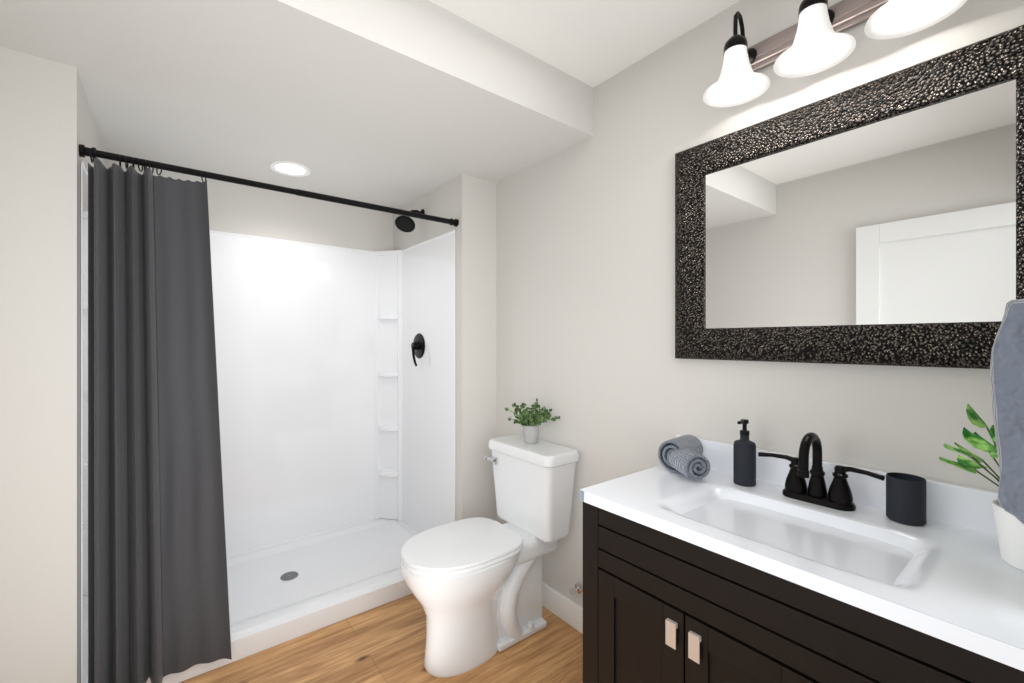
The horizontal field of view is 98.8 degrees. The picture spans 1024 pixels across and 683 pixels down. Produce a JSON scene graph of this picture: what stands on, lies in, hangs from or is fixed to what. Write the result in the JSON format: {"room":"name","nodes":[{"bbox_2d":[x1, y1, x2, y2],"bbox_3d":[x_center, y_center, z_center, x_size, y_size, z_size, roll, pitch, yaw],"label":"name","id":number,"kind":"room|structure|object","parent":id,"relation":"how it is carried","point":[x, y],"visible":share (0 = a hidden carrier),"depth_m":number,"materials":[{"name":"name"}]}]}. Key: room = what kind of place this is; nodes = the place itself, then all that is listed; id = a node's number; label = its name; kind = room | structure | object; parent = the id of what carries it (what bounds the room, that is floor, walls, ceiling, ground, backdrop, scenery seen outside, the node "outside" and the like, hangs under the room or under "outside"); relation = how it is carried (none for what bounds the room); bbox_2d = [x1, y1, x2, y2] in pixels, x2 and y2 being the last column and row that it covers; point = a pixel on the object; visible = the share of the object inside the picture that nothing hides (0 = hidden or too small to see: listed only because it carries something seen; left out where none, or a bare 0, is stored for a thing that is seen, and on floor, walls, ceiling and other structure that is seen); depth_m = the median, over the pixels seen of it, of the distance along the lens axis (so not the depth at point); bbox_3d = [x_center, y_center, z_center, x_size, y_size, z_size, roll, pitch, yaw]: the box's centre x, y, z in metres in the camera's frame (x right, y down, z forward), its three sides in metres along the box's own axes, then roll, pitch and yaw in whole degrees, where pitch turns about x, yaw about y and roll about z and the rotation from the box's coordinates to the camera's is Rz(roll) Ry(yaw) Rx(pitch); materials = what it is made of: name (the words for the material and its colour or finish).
{"room":"bathroom","nodes":[
{"label":"bathroom","id":0,"kind":"room"},
{"bbox_2d":[0,47,106,682],"bbox_3d":[-1.875,0.206,1.802,0.248,2.242,1.050,0,0,-38],"label":"wall","id":1,"kind":"structure","parent":0,"point":[47,125],"depth_m":1.41,"materials":[{"name":"grey paint"}]},
{"bbox_2d":[79,144,458,682],"bbox_3d":[-0.875,0.288,1.944,1.498,1.930,0.123,0,0,-38],"label":"shower curtain","id":2,"kind":"object","parent":1,"relation":"hanging from","point":[158,604],"visible":1,"depth_m":1.61,"materials":[{"name":"grey fabric"}]},
{"bbox_2d":[107,159,392,250],"bbox_3d":[-1.474,0.206,2.708,1.500,2.242,0.120,0,0,-38],"label":"wall","id":3,"kind":"structure","parent":0,"point":[241,209],"depth_m":2.71,"materials":[{"name":"grey paint"}]},
{"bbox_2d":[0,0,593,208],"bbox_3d":[-0.966,-1.073,2.047,2.220,0.316,1.786,0,0,-38],"label":"ceiling","id":4,"kind":"structure","parent":0,"point":[398,104],"depth_m":1.63,"materials":[{"name":"grey paint"}]},
{"bbox_2d":[270,161,310,176],"bbox_3d":[-1.171,-0.911,2.322,0.196,0.006,0.196,0,0,-38],"label":"recessed light","id":5,"kind":"object","parent":4,"relation":"in","point":[290,168],"visible":0.96,"depth_m":2.31,"materials":[{"name":"white plastic"}]},
{"bbox_2d":[180,593,582,682],"bbox_3d":[-0.511,1.358,1.467,2.220,0.060,3.260,0,0,-38],"label":"floor","id":6,"kind":"structure","parent":0,"point":[385,643],"depth_m":1.84,"materials":[{"name":"wood"}]},
{"bbox_2d":[81,162,454,682],"bbox_3d":[-1.169,0.352,2.319,1.496,1.951,0.863,0,0,-38],"label":"shower enclosure","id":7,"kind":"object","parent":6,"relation":"on","point":[337,421],"visible":0.65,"depth_m":2.67,"materials":[{"name":"white plastic"}]},
{"bbox_2d":[411,333,424,366],"bbox_3d":[-0.612,0.051,2.761,0.062,0.208,0.160,0,0,-38],"label":"shower valve","id":8,"kind":"object","parent":7,"relation":"attached to","point":[418,346],"visible":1,"depth_m":2.74,"materials":[{"name":"black metal"}]},
{"bbox_2d":[400,434,578,677],"bbox_3d":[-0.125,0.910,1.941,0.755,0.838,0.477,0,0,-38],"label":"toilet","id":9,"kind":"object","parent":6,"relation":"on","point":[474,585],"visible":0.98,"depth_m":1.89,"materials":[{"name":"white ceramic"}]},
{"bbox_2d":[505,398,559,443],"bbox_3d":[0.093,0.381,2.108,0.220,0.220,0.296,0,0,-38],"label":"plant","id":10,"kind":"object","parent":9,"relation":"on","point":[527,420],"visible":0.98,"depth_m":2.10,"materials":[{"name":"green plant"}]},
{"bbox_2d":[579,432,1023,682],"bbox_3d":[0.693,0.785,1.091,0.543,1.085,0.934,0,0,-38],"label":"bathroom vanity","id":11,"kind":"object","parent":6,"relation":"on","point":[802,567],"visible":0.96,"depth_m":0.99,"materials":[{"name":"brown wood"}]},
{"bbox_2d":[658,435,709,478],"bbox_3d":[0.583,0.383,1.456,0.207,0.106,0.195,0,0,-38],"label":"rolled towel","id":12,"kind":"object","parent":11,"relation":"on","point":[683,455],"visible":1,"depth_m":1.44,"materials":[{"name":"grey fabric"}]},
{"bbox_2d":[733,419,755,486],"bbox_3d":[0.711,0.338,1.346,0.071,0.198,0.062,0,0,-38],"label":"soap dispenser","id":13,"kind":"object","parent":11,"relation":"on","point":[744,460],"visible":1,"depth_m":1.33,"materials":[{"name":"black plastic"}]},
{"bbox_2d":[886,472,926,525],"bbox_3d":[0.961,0.384,1.071,0.074,0.107,0.074,0,0,-38],"label":"tumbler","id":14,"kind":"object","parent":11,"relation":"on","point":[906,499],"visible":0.96,"depth_m":1.05,"materials":[{"name":"black plastic"}]},
{"bbox_2d":[939,404,1023,570],"bbox_3d":[0.991,0.285,0.869,0.272,0.304,0.192,0,0,-38],"label":"pothos plant","id":15,"kind":"object","parent":11,"relation":"on","point":[1010,530],"visible":0.48,"depth_m":0.86,"materials":[{"name":"green plant"}]},
{"bbox_2d":[393,174,495,520],"bbox_3d":[-0.505,0.206,2.876,0.232,2.242,1.050,0,0,-38],"label":"wall","id":16,"kind":"structure","parent":0,"point":[468,202],"depth_m":2.46,"materials":[{"name":"grey paint"}]},
{"bbox_2d":[395,209,424,231],"bbox_3d":[-0.618,-0.750,2.676,0.191,0.164,0.126,0,0,-38],"label":"shower head","id":17,"kind":"object","parent":16,"relation":"attached to","point":[404,223],"visible":0.73,"depth_m":2.64},
{"bbox_2d":[429,0,739,87],"bbox_3d":[0.039,-1.180,0.764,2.220,0.100,1.474,0,0,-38],"label":"ceiling","id":18,"kind":"structure","parent":0,"point":[593,43],"depth_m":1.57,"materials":[{"name":"white paint"}]},
{"bbox_2d":[496,0,1023,606],"bbox_3d":[0.315,0.049,2.115,0.120,2.558,3.260,0,0,-38],"label":"wall","id":19,"kind":"structure","parent":0,"point":[586,292],"depth_m":1.71,"materials":[{"name":"grey paint"}]},
{"bbox_2d":[542,582,582,633],"bbox_3d":[0.256,1.272,2.082,0.013,0.112,1.140,0,0,-38],"label":"baseboard","id":20,"kind":"structure","parent":19,"relation":"attached to","point":[563,608],"depth_m":2.09,"materials":[{"name":"white wood"}]},
{"bbox_2d":[569,583,582,594],"bbox_3d":[0.287,1.128,1.991,0.050,0.044,0.044,0,0,-38],"label":"shutoff valve","id":21,"kind":"object","parent":19,"relation":"attached to","point":[577,588],"visible":1,"depth_m":1.99,"materials":[{"name":"silver metal"}]},
{"bbox_2d":[703,0,966,107],"bbox_3d":[0.823,-0.891,1.192,0.215,0.251,0.594,0,0,-38],"label":"sconce","id":22,"kind":"object","parent":19,"relation":"attached to","point":[814,40],"visible":1,"depth_m":1.21,"materials":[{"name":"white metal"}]},
{"bbox_2d":[675,25,1023,368],"bbox_3d":[0.892,-0.315,1.252,0.031,0.755,0.934,0,0,-38],"label":"framed mirror","id":23,"kind":"object","parent":19,"relation":"attached to","point":[879,221],"visible":0.88,"depth_m":1.18,"materials":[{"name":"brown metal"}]},
{"bbox_3d":[0.457,0.049,0.231,1.980,2.558,0.120,0,0,-38],"label":"wall","id":24,"kind":"structure","parent":0,"visible":0},
{"bbox_2d":[990,299,1023,524],"bbox_3d":[0.772,0.003,0.625,0.300,0.490,0.108,0,0,-38],"label":"towel","id":25,"kind":"object","parent":24,"relation":"attached to","point":[1007,373],"visible":1,"depth_m":0.56,"materials":[{"name":"grey fabric"}]}
]}

